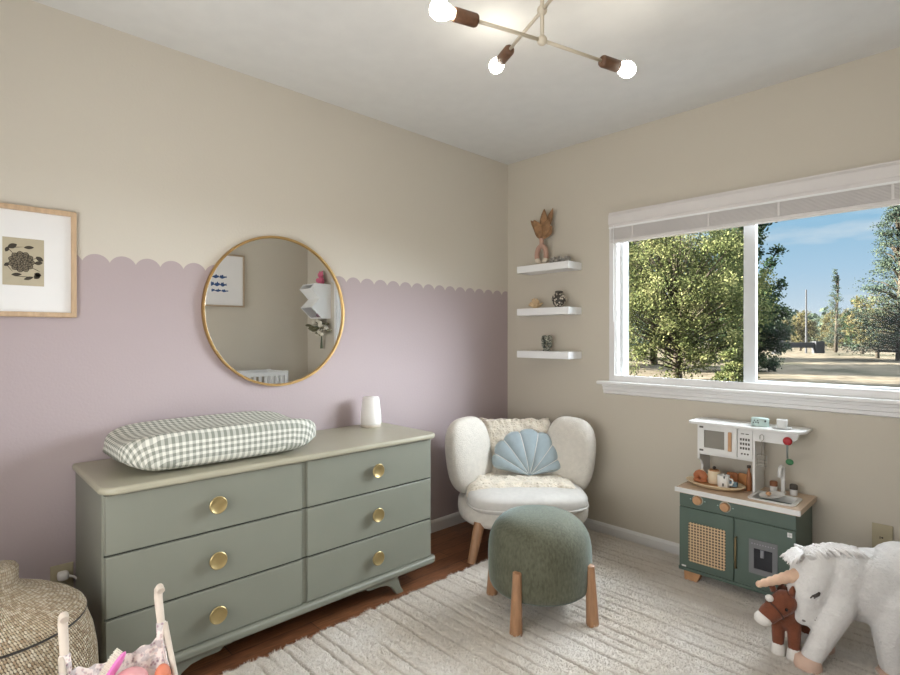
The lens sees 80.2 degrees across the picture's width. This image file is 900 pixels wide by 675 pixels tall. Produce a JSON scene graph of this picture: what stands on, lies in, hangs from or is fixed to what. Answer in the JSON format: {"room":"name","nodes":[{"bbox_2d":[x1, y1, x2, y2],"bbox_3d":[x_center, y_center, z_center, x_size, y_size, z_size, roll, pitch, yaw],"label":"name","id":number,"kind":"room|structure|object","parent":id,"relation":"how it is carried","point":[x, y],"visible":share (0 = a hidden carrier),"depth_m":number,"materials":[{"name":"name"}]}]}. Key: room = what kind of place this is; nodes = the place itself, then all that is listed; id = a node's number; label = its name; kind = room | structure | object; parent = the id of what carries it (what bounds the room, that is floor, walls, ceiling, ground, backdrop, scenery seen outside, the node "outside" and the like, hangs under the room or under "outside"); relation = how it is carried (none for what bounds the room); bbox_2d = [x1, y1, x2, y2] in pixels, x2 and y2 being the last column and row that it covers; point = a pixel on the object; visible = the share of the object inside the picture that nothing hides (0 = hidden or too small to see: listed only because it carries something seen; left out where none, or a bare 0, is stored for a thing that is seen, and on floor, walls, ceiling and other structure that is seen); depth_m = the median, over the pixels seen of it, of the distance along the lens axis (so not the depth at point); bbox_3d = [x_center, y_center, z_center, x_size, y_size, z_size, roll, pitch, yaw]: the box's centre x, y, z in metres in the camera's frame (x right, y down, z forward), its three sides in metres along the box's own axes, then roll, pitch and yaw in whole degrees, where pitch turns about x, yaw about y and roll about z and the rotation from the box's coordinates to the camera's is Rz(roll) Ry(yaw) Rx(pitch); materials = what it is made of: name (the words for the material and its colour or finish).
{"room":"bedroom","nodes":[
{"label":"bedroom","id":0,"kind":"room"},
{"bbox_2d":[0,0,507,587],"bbox_3d":[-0.829,-0.012,2.722,3.590,2.440,0.140,0,0,-44],"label":"wall","id":1,"kind":"structure","parent":0,"point":[167,160],"depth_m":2.33,"materials":[{"name":"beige paint"}]},
{"bbox_2d":[0,202,76,317],"bbox_3d":[-1.536,-0.275,1.924,0.314,0.400,0.024,0,0,-44],"label":"framed print","id":2,"kind":"object","parent":1,"relation":"attached to","point":[38,246],"visible":1,"depth_m":1.95,"materials":[{"name":"white paper"}]},
{"bbox_2d":[50,561,72,586],"bbox_3d":[-1.461,0.911,2.011,0.072,0.116,0.008,0,0,-44],"label":"wall outlet","id":3,"kind":"object","parent":1,"relation":"attached to","point":[54,570],"visible":0.37,"depth_m":2.01,"materials":[{"name":"beige plastic"}]},
{"bbox_2d":[57,570,76,580],"bbox_3d":[-1.427,1.039,2.010,0.082,0.331,0.042,0,0,-44],"label":"plug","id":4,"kind":"object","parent":1,"relation":"attached to","point":[63,575],"visible":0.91,"depth_m":1.98,"materials":[{"name":"white plastic"}]},
{"bbox_2d":[201,236,344,385],"bbox_3d":[-0.831,-0.128,2.604,0.728,0.728,0.023,0,0,-44],"label":"round mirror","id":5,"kind":"object","parent":1,"relation":"attached to","point":[272,307],"visible":1,"depth_m":2.58,"materials":[{"name":"gold mirror"}]},
{"bbox_2d":[431,512,464,532],"bbox_3d":[-0.826,1.171,2.620,3.450,0.074,0.013,0,0,-44],"label":"baseboard","id":6,"kind":"structure","parent":1,"relation":"attached to","point":[455,518],"depth_m":3.38,"materials":[{"name":"white wood"}]},
{"bbox_2d":[181,521,490,674],"bbox_3d":[0.168,1.270,1.587,3.730,0.120,3.160,0,0,-44],"label":"floor","id":7,"kind":"structure","parent":0,"point":[450,546],"depth_m":2.37,"materials":[{"name":"brown wood"}]},
{"bbox_2d":[0,560,98,674],"bbox_3d":[-1.272,0.923,1.500,0.477,0.566,0.477,0,0,-44],"label":"woven basket","id":8,"kind":"object","parent":7,"relation":"on","point":[30,609],"visible":0.96,"depth_m":1.46,"materials":[{"name":"beige wicker"}]},
{"bbox_2d":[72,422,434,674],"bbox_3d":[-0.746,0.843,2.346,1.452,0.731,0.502,0,0,-44],"label":"dresser","id":9,"kind":"object","parent":7,"relation":"on","point":[238,549],"visible":0.98,"depth_m":2.02,"materials":[{"name":"green paint"}]},
{"bbox_2d":[103,411,315,470],"bbox_3d":[-0.943,0.405,2.164,0.754,0.142,0.405,0,0,-44],"label":"changing pad","id":10,"kind":"object","parent":9,"relation":"on","point":[174,443],"visible":1,"depth_m":2.02,"materials":[{"name":"green fabric"}]},
{"bbox_2d":[360,396,380,427],"bbox_3d":[-0.424,0.396,2.869,0.112,0.161,0.112,0,0,-44],"label":"night light","id":11,"kind":"object","parent":9,"relation":"on","point":[370,410],"visible":1,"depth_m":2.83,"materials":[{"name":"white plastic"}]},
{"bbox_2d":[445,416,595,564],"bbox_3d":[0.414,0.845,3.154,0.889,0.740,0.727,0,0,0],"label":"armchair","id":12,"kind":"object","parent":7,"relation":"on","point":[468,454],"visible":0.69,"depth_m":3.09,"materials":[{"name":"beige fabric"}]},
{"bbox_2d":[466,417,575,495],"bbox_3d":[0.408,0.710,3.214,0.644,0.412,0.507,0,0,0],"label":"sheepskin throw","id":13,"kind":"object","parent":12,"relation":"on","point":[497,429],"visible":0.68,"depth_m":3.15,"materials":[{"name":"white fur"}]},
{"bbox_2d":[492,429,559,474],"bbox_3d":[0.472,0.691,3.200,0.447,0.272,0.150,0,0,0],"label":"pillow","id":14,"kind":"object","parent":13,"relation":"on","point":[526,452],"visible":0.97,"depth_m":3.16,"materials":[{"name":"blue fabric"}]},
{"bbox_2d":[466,483,587,515],"bbox_3d":[0.428,0.897,3.088,0.670,0.126,0.580,0,0,0],"label":"seat cushion","id":15,"kind":"object","parent":12,"relation":"on","point":[490,501],"depth_m":2.85,"materials":[{"name":"white fabric"}]},
{"bbox_2d":[222,528,879,674],"bbox_3d":[0.265,1.192,1.713,3.065,0.030,1.766,0,0,-44],"label":"area rug","id":16,"kind":"object","parent":7,"relation":"on","point":[653,620],"visible":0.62,"depth_m":2.12,"materials":[{"name":"beige fabric"}]},
{"bbox_2d":[58,583,177,674],"bbox_3d":[-0.817,0.942,1.347,0.262,0.490,0.430,0,0,-44],"label":"stroller","id":17,"kind":"object","parent":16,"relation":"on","point":[148,657],"visible":0.76,"depth_m":1.45,"materials":[{"name":"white wood"}]},
{"bbox_2d":[98,648,125,674],"bbox_3d":[-0.870,0.849,1.375,0.067,0.091,0.040,0,0,0],"label":"hairbrush","id":18,"kind":"object","parent":17,"relation":"in","point":[112,665],"visible":1,"depth_m":1.37,"materials":[{"name":"plastic"}]},
{"bbox_2d":[118,666,148,674],"bbox_3d":[-0.825,0.892,1.380,0.084,0.068,0.084,0,0,-44],"label":"ball","id":19,"kind":"object","parent":17,"relation":"in","point":[136,670],"visible":1,"depth_m":1.38,"materials":[{"name":"pink plastic"}]},
{"bbox_2d":[154,663,170,674],"bbox_3d":[-0.763,0.898,1.419,0.040,0.060,0.044,0,0,-44],"label":"fruit","id":20,"kind":"object","parent":17,"relation":"on","point":[162,669],"visible":1,"depth_m":1.41,"materials":[{"name":"orange plastic"}]},
{"bbox_2d":[486,505,598,636],"bbox_3d":[0.391,0.974,2.336,0.446,0.429,0.446,0,0,-20],"label":"ottoman","id":21,"kind":"object","parent":16,"relation":"on","point":[539,555],"visible":1,"depth_m":2.17,"materials":[{"name":"green fabric"}]},
{"bbox_2d":[675,417,816,594],"bbox_3d":[1.398,0.803,2.543,0.315,0.770,0.530,0,0,-45],"label":"toy kitchen","id":22,"kind":"object","parent":16,"relation":"on","point":[739,538],"visible":0.86,"depth_m":2.48,"materials":[{"name":"green paint"}]},
{"bbox_2d":[686,476,745,490],"bbox_3d":[1.298,0.718,2.616,0.174,0.022,0.274,0,0,-45],"label":"oval tray","id":23,"kind":"object","parent":22,"relation":"on","point":[689,478],"visible":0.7,"depth_m":2.57,"materials":[{"name":"brown wood"}]},
{"bbox_2d":[693,469,707,481],"bbox_3d":[1.256,0.692,2.679,0.054,0.057,0.070,0,0,-44],"label":"croissant","id":24,"kind":"object","parent":23,"relation":"on","point":[699,475],"visible":1,"depth_m":2.66,"materials":[{"name":"food"}]},
{"bbox_2d":[701,466,720,483],"bbox_3d":[1.298,0.679,2.659,0.058,0.084,0.091,0,0,-45],"label":"teapot","id":25,"kind":"object","parent":23,"relation":"on","point":[712,473],"visible":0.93,"depth_m":2.63,"materials":[{"name":"beige ceramic"}]},
{"bbox_2d":[717,474,733,487],"bbox_3d":[1.328,0.693,2.579,0.068,0.056,0.055,0,0,18],"label":"mug","id":26,"kind":"object","parent":23,"relation":"on","point":[723,480],"visible":0.98,"depth_m":2.56,"materials":[{"name":"white ceramic"}]},
{"bbox_2d":[730,481,737,487],"bbox_3d":[1.355,0.703,2.561,0.020,0.024,0.040,0,0,-44],"label":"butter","id":27,"kind":"object","parent":23,"relation":"on","point":[735,484],"visible":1,"depth_m":2.55,"materials":[{"name":"blue"}]},
{"bbox_2d":[726,472,737,481],"bbox_3d":[1.403,0.699,2.655,0.052,0.058,0.021,0,0,25],"label":"toast","id":28,"kind":"object","parent":22,"relation":"on","point":[733,475],"visible":0.49,"depth_m":2.65,"materials":[{"name":"brown food"}]},
{"bbox_2d":[738,473,746,485],"bbox_3d":[1.444,0.699,2.633,0.021,0.058,0.052,0,0,-30],"label":"toast","id":29,"kind":"object","parent":22,"relation":"on","point":[741,476],"visible":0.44,"depth_m":2.63,"materials":[{"name":"orange wood"}]},
{"bbox_2d":[676,481,816,516],"bbox_3d":[1.401,0.744,2.545,0.307,0.024,0.522,0,0,-45],"label":"countertop","id":30,"kind":"structure","parent":22,"relation":"on","point":[807,501],"depth_m":2.48,"materials":[{"name":"brown wood"}]},
{"bbox_2d":[746,465,751,490],"bbox_3d":[1.427,0.671,2.550,0.023,0.121,0.023,0,0,-45],"label":"bottle","id":31,"kind":"object","parent":22,"relation":"on","point":[748,476],"visible":1,"depth_m":2.54,"materials":[{"name":"red wood"}]},
{"bbox_2d":[689,417,812,434],"bbox_3d":[1.439,0.426,2.585,0.179,0.015,0.498,0,0,-45],"label":"shelf","id":32,"kind":"object","parent":22,"relation":"attached to","point":[702,422],"depth_m":2.55,"materials":[{"name":"white wood"}]},
{"bbox_2d":[751,417,768,426],"bbox_3d":[1.462,0.399,2.519,0.048,0.039,0.076,0,0,-45],"label":"tin","id":33,"kind":"object","parent":22,"relation":"on","point":[755,421],"visible":1,"depth_m":2.50,"materials":[{"name":"teal metal"}]},
{"bbox_2d":[757,434,766,466],"bbox_3d":[1.447,0.522,2.480,0.003,0.150,0.043,0,0,-44],"label":"spatula","id":34,"kind":"object","parent":22,"relation":"hanging from","point":[761,434],"visible":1,"depth_m":2.48,"materials":[{"name":"grey metal"}]},
{"bbox_2d":[749,538,777,576],"bbox_3d":[1.382,0.977,2.358,0.005,0.152,0.113,0,0,-45],"label":"ice dispenser","id":35,"kind":"object","parent":22,"relation":"on","point":[763,552],"depth_m":2.36,"materials":[{"name":"grey plastic"}]},
{"bbox_2d":[759,491,784,498],"bbox_3d":[1.464,0.719,2.432,0.100,0.026,0.102,0,0,11],"label":"plate","id":36,"kind":"object","parent":22,"relation":"on","point":[774,494],"visible":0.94,"depth_m":2.44,"materials":[{"name":"white ceramic"}]},
{"bbox_2d":[770,480,777,490],"bbox_3d":[1.538,0.706,2.538,0.033,0.051,0.033,0,0,-45],"label":"spice jar","id":37,"kind":"object","parent":22,"relation":"on","point":[773,484],"visible":0.87,"depth_m":2.53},
{"bbox_2d":[748,490,801,506],"bbox_3d":[1.474,0.743,2.425,0.162,0.032,0.188,0,0,-45],"label":"sink basin","id":38,"kind":"object","parent":22,"relation":"in","point":[785,501],"depth_m":2.43,"materials":[{"name":"silver metal"}]},
{"bbox_2d":[772,419,791,428],"bbox_3d":[1.524,0.397,2.451,0.080,0.043,0.080,0,0,-45],"label":"cup","id":39,"kind":"object","parent":22,"relation":"on","point":[781,423],"visible":1,"depth_m":2.44,"materials":[{"name":"white ceramic"}]},
{"bbox_2d":[778,465,785,493],"bbox_3d":[1.557,0.664,2.504,0.054,0.136,0.027,0,0,-45],"label":"faucet","id":40,"kind":"object","parent":22,"relation":"on","point":[781,469],"depth_m":2.51,"materials":[{"name":"silver metal"}]},
{"bbox_2d":[783,437,793,464],"bbox_3d":[1.518,0.510,2.399,0.024,0.125,0.043,0,0,-45],"label":"ladle","id":41,"kind":"object","parent":22,"relation":"hanging from","point":[787,441],"visible":1,"depth_m":2.39,"materials":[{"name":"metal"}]},
{"bbox_2d":[785,459,793,464],"bbox_3d":[1.522,0.558,2.395,0.024,0.028,0.032,0,0,-45],"label":"bowl","id":42,"kind":"object","parent":41,"relation":"on","point":[789,462],"depth_m":2.39,"materials":[{"name":"green plastic"}]},
{"bbox_2d":[789,484,797,495],"bbox_3d":[1.595,0.706,2.480,0.033,0.051,0.033,0,0,-45],"label":"spice jar","id":43,"kind":"object","parent":22,"relation":"on","point":[793,488],"visible":1,"depth_m":2.47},
{"bbox_2d":[754,584,809,661],"bbox_3d":[1.264,1.045,2.017,0.312,0.290,0.126,0,0,-42],"label":"pony","id":44,"kind":"object","parent":16,"relation":"on","point":[778,609],"visible":0.84,"depth_m":1.95,"materials":[{"name":"brown fabric"}]},
{"bbox_2d":[755,541,899,674],"bbox_3d":[1.472,0.971,1.957,0.669,0.453,0.261,0,0,9],"label":"toy unicorn","id":45,"kind":"object","parent":16,"relation":"on","point":[836,585],"visible":0.99,"depth_m":1.89,"materials":[{"name":"white fur"}]},
{"bbox_2d":[32,0,899,164],"bbox_3d":[0.168,-1.330,1.583,3.730,0.200,3.160,0,0,-44],"label":"ceiling","id":46,"kind":"structure","parent":0,"point":[391,62],"depth_m":2.29,"materials":[{"name":"white paint"}]},
{"bbox_2d":[429,0,635,77],"bbox_3d":[0.303,-1.085,1.751,0.550,0.290,0.650,0,0,22],"label":"ceiling lamp","id":47,"kind":"object","parent":46,"relation":"attached to","point":[440,10],"visible":1,"depth_m":1.74,"materials":[{"name":"beige metal"}]},
{"bbox_2d":[451,7,479,27],"bbox_3d":[0.048,-0.968,1.618,0.083,0.041,0.041,0,0,-26],"label":"socket","id":48,"kind":"object","parent":47,"relation":"attached to","point":[461,16],"depth_m":1.60,"materials":[{"name":"brown wood"}]},
{"bbox_2d":[497,45,513,64],"bbox_3d":[0.210,-1.067,2.014,0.041,0.041,0.083,0,0,-18],"label":"socket","id":49,"kind":"object","parent":47,"relation":"attached to","point":[508,50],"depth_m":1.99,"materials":[{"name":"brown wood"}]},
{"bbox_2d":[598,55,621,71],"bbox_3d":[0.564,-0.969,1.889,0.083,0.041,0.041,0,0,-29],"label":"socket","id":50,"kind":"object","parent":47,"relation":"attached to","point":[606,62],"depth_m":1.87,"materials":[{"name":"brown wood"}]},
{"bbox_2d":[508,47,899,547],"bbox_3d":[1.461,-0.012,2.830,0.140,2.440,2.880,0,0,-44],"label":"wall","id":51,"kind":"structure","parent":0,"point":[845,116],"depth_m":2.96,"materials":[{"name":"beige paint"}]},
{"bbox_2d":[517,261,581,274],"bbox_3d":[0.640,-0.450,3.473,0.149,0.046,0.405,0,0,-44],"label":"floating shelf","id":52,"kind":"object","parent":51,"relation":"attached to","point":[562,266],"visible":1,"depth_m":3.40,"materials":[{"name":"white paint"}]},
{"bbox_2d":[534,238,548,263],"bbox_3d":[0.602,-0.562,3.513,0.035,0.178,0.106,0,0,-44],"label":"ring vase","id":53,"kind":"object","parent":52,"relation":"on","point":[541,245],"visible":0.84,"depth_m":3.50,"materials":[{"name":"ceramic"}]},
{"bbox_2d":[531,208,552,238],"bbox_3d":[0.593,-0.733,3.525,0.052,0.221,0.186,0,0,-44],"label":"bunch","id":54,"kind":"object","parent":53,"relation":"on","point":[543,229],"visible":1,"depth_m":3.49,"materials":[{"name":"brown plant"}]},
{"bbox_2d":[549,256,570,262],"bbox_3d":[0.700,-0.493,3.401,0.097,0.041,0.153,0,0,-44],"label":"bead garland","id":55,"kind":"object","parent":52,"relation":"on","point":[566,258],"visible":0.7,"depth_m":3.36},
{"bbox_2d":[517,306,581,315],"bbox_3d":[0.640,-0.168,3.473,0.149,0.046,0.405,0,0,-44],"label":"floating shelf","id":56,"kind":"object","parent":51,"relation":"attached to","point":[548,311],"visible":1,"depth_m":3.38,"materials":[{"name":"white paint"}]},
{"bbox_2d":[528,298,542,307],"bbox_3d":[0.564,-0.226,3.548,0.070,0.071,0.110,0,0,-44],"label":"coral","id":57,"kind":"object","parent":56,"relation":"on","point":[535,303],"visible":0.87,"depth_m":3.53},
{"bbox_2d":[552,291,565,306],"bbox_3d":[0.696,-0.245,3.409,0.093,0.109,0.093,0,0,-44],"label":"jar","id":58,"kind":"object","parent":56,"relation":"on","point":[558,299],"visible":0.86,"depth_m":3.38,"materials":[{"name":"black ceramic"}]},
{"bbox_2d":[517,350,581,358],"bbox_3d":[0.640,0.111,3.473,0.149,0.046,0.405,0,0,-44],"label":"floating shelf","id":59,"kind":"object","parent":51,"relation":"attached to","point":[525,353],"visible":1,"depth_m":3.38,"materials":[{"name":"white paint"}]},
{"bbox_2d":[541,335,552,350],"bbox_3d":[0.630,0.036,3.477,0.056,0.104,0.090,0,0,-44],"label":"ornament","id":60,"kind":"object","parent":59,"relation":"on","point":[548,338],"visible":0.99,"depth_m":3.46,"materials":[{"name":"grey ceramic"}]},
{"bbox_2d":[583,518,679,555],"bbox_3d":[1.406,1.171,2.779,0.013,0.074,2.880,0,0,-44],"label":"baseboard","id":61,"kind":"structure","parent":51,"relation":"attached to","point":[667,546],"depth_m":3.12,"materials":[{"name":"white wood"}]},
{"bbox_2d":[596,224,899,417],"bbox_3d":[1.513,-0.201,2.710,0.152,1.087,1.645,0,0,-44],"label":"window","id":62,"kind":"structure","parent":51,"relation":"in","point":[833,398],"depth_m":2.73,"materials":[{"name":"white plastic"}]},
{"bbox_2d":[608,160,899,321],"bbox_3d":[1.474,-0.416,2.661,0.067,0.648,1.482,0,0,-44],"label":"window blind","id":63,"kind":"object","parent":62,"relation":"attached to","point":[873,186],"visible":1,"depth_m":2.57,"materials":[{"name":"white fabric"}]},
{"bbox_2d":[872,522,892,547],"bbox_3d":[1.865,0.864,2.304,0.008,0.116,0.072,0,0,-44],"label":"wall outlet","id":64,"kind":"object","parent":51,"relation":"attached to","point":[881,533],"visible":0.75,"depth_m":2.31,"materials":[{"name":"beige plastic"}]},
{"label":"outside","id":65,"kind":"structure","parent":0,"visible":0},
{"bbox_2d":[629,345,899,387],"bbox_3d":[23.826,1.118,74.949,130.000,0.371,150.000,0,0,-44],"label":"ground","id":66,"kind":"structure","parent":65,"point":[829,367],"depth_m":19.16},
{"bbox_2d":[629,250,666,364],"bbox_3d":[6.000,-1.122,19.036,4.007,4.725,3.549,0,0,44],"label":"pine tree","id":67,"kind":"object","parent":66,"relation":"on","point":[642,250],"visible":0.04,"depth_m":18.31,"materials":[{"name":"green plant"}]},
{"bbox_2d":[630,235,707,364],"bbox_3d":[8.391,-2.025,22.117,4.757,6.518,4.437,0,0,-10],"label":"pine tree","id":68,"kind":"object","parent":66,"relation":"on","point":[653,359],"visible":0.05,"depth_m":21.75,"materials":[{"name":"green plant"}]},
{"bbox_2d":[629,228,780,378],"bbox_3d":[5.621,-1.340,13.486,4.739,5.228,4.807,0,0,29],"label":"juniper tree","id":69,"kind":"object","parent":66,"relation":"on","point":[679,304],"visible":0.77,"depth_m":12.74,"materials":[{"name":"green plant"}]},
{"bbox_2d":[687,232,735,356],"bbox_3d":[13.576,-2.137,27.508,4.926,6.741,4.414,0,0,-6],"label":"pine tree","id":70,"kind":"object","parent":66,"relation":"on","point":[699,232],"visible":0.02,"depth_m":27.27,"materials":[{"name":"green plant"}]},
{"bbox_2d":[710,348,759,381],"bbox_3d":[6.056,0.736,11.417,0.795,1.056,0.882,0,0,-10],"label":"bush","id":71,"kind":"object","parent":66,"relation":"on","point":[731,371],"visible":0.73,"depth_m":11.33,"materials":[{"name":"green plant"}]},
{"bbox_2d":[706,222,788,368],"bbox_3d":[9.367,-2.277,16.977,2.396,7.034,2.355,0,0,-44],"label":"pine tree","id":72,"kind":"object","parent":66,"relation":"on","point":[761,227],"visible":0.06,"depth_m":16.61,"materials":[{"name":"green plant"}]},
{"bbox_2d":[717,276,799,371],"bbox_3d":[10.278,-0.414,18.091,2.399,3.312,2.700,0,0,22],"label":"pine tree","id":73,"kind":"object","parent":66,"relation":"on","point":[773,337],"visible":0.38,"depth_m":17.41,"materials":[{"name":"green plant"}]},
{"bbox_2d":[632,305,895,346],"bbox_3d":[50.428,-1.131,71.518,78.704,5.837,77.157,0,0,-44],"label":"treeline","id":74,"kind":"object","parent":66,"relation":"on","point":[824,310],"visible":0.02,"depth_m":64.13,"materials":[{"name":"green plant"}]},
{"bbox_2d":[772,341,824,353],"bbox_3d":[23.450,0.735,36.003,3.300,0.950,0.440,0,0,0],"label":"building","id":75,"kind":"structure","parent":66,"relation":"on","point":[817,346],"depth_m":35.88,"materials":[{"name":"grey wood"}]},
{"bbox_2d":[782,310,819,350],"bbox_3d":[28.185,-0.545,42.943,2.707,3.498,2.945,0,0,44],"label":"tree","id":76,"kind":"object","parent":66,"relation":"on","point":[800,319],"visible":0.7,"depth_m":42.49,"materials":[{"name":"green plant"}]},
{"bbox_2d":[805,290,806,352],"bbox_3d":[26.000,-1.145,38.998,0.129,4.700,0.129,0,0,-21],"label":"utility pole","id":77,"kind":"object","parent":66,"relation":"on","point":[805,290],"visible":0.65,"depth_m":38.97,"materials":[{"name":"grey wood"}]},
{"bbox_2d":[815,308,851,350],"bbox_3d":[33.157,-0.696,46.004,3.311,3.791,3.220,0,0,33],"label":"tree","id":78,"kind":"object","parent":66,"relation":"on","point":[827,319],"visible":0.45,"depth_m":45.83,"materials":[{"name":"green plant"}]},
{"bbox_2d":[823,269,844,351],"bbox_3d":[28.500,-1.959,39.546,1.724,6.336,1.883,0,0,-5],"label":"conifer tree","id":79,"kind":"object","parent":66,"relation":"on","point":[836,280],"visible":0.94,"depth_m":39.45,"materials":[{"name":"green plant"}]},
{"bbox_2d":[813,311,857,348],"bbox_3d":[36.233,-0.804,49.761,4.123,3.997,4.064,0,0,-21],"label":"tree","id":80,"kind":"object","parent":66,"relation":"on","point":[819,318],"visible":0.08,"depth_m":50.38,"materials":[{"name":"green plant"}]},
{"bbox_2d":[840,295,873,353],"bbox_3d":[27.037,-0.766,34.959,2.333,3.968,2.450,0,0,-44],"label":"tree","id":81,"kind":"object","parent":66,"relation":"on","point":[845,325],"visible":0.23,"depth_m":35.09,"materials":[{"name":"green plant"}]},
{"bbox_2d":[827,205,899,359],"bbox_3d":[22.225,-3.594,26.499,5.306,9.642,5.792,0,0,25],"label":"conifer tree","id":82,"kind":"object","parent":66,"relation":"on","point":[893,215],"visible":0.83,"depth_m":26.76,"materials":[{"name":"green plant"}]},
{"bbox_2d":[843,292,896,357],"bbox_3d":[24.044,-0.671,30.062,3.298,3.787,3.127,0,0,11],"label":"tree","id":83,"kind":"object","parent":66,"relation":"on","point":[877,354],"visible":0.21,"depth_m":30.03,"materials":[{"name":"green plant"}]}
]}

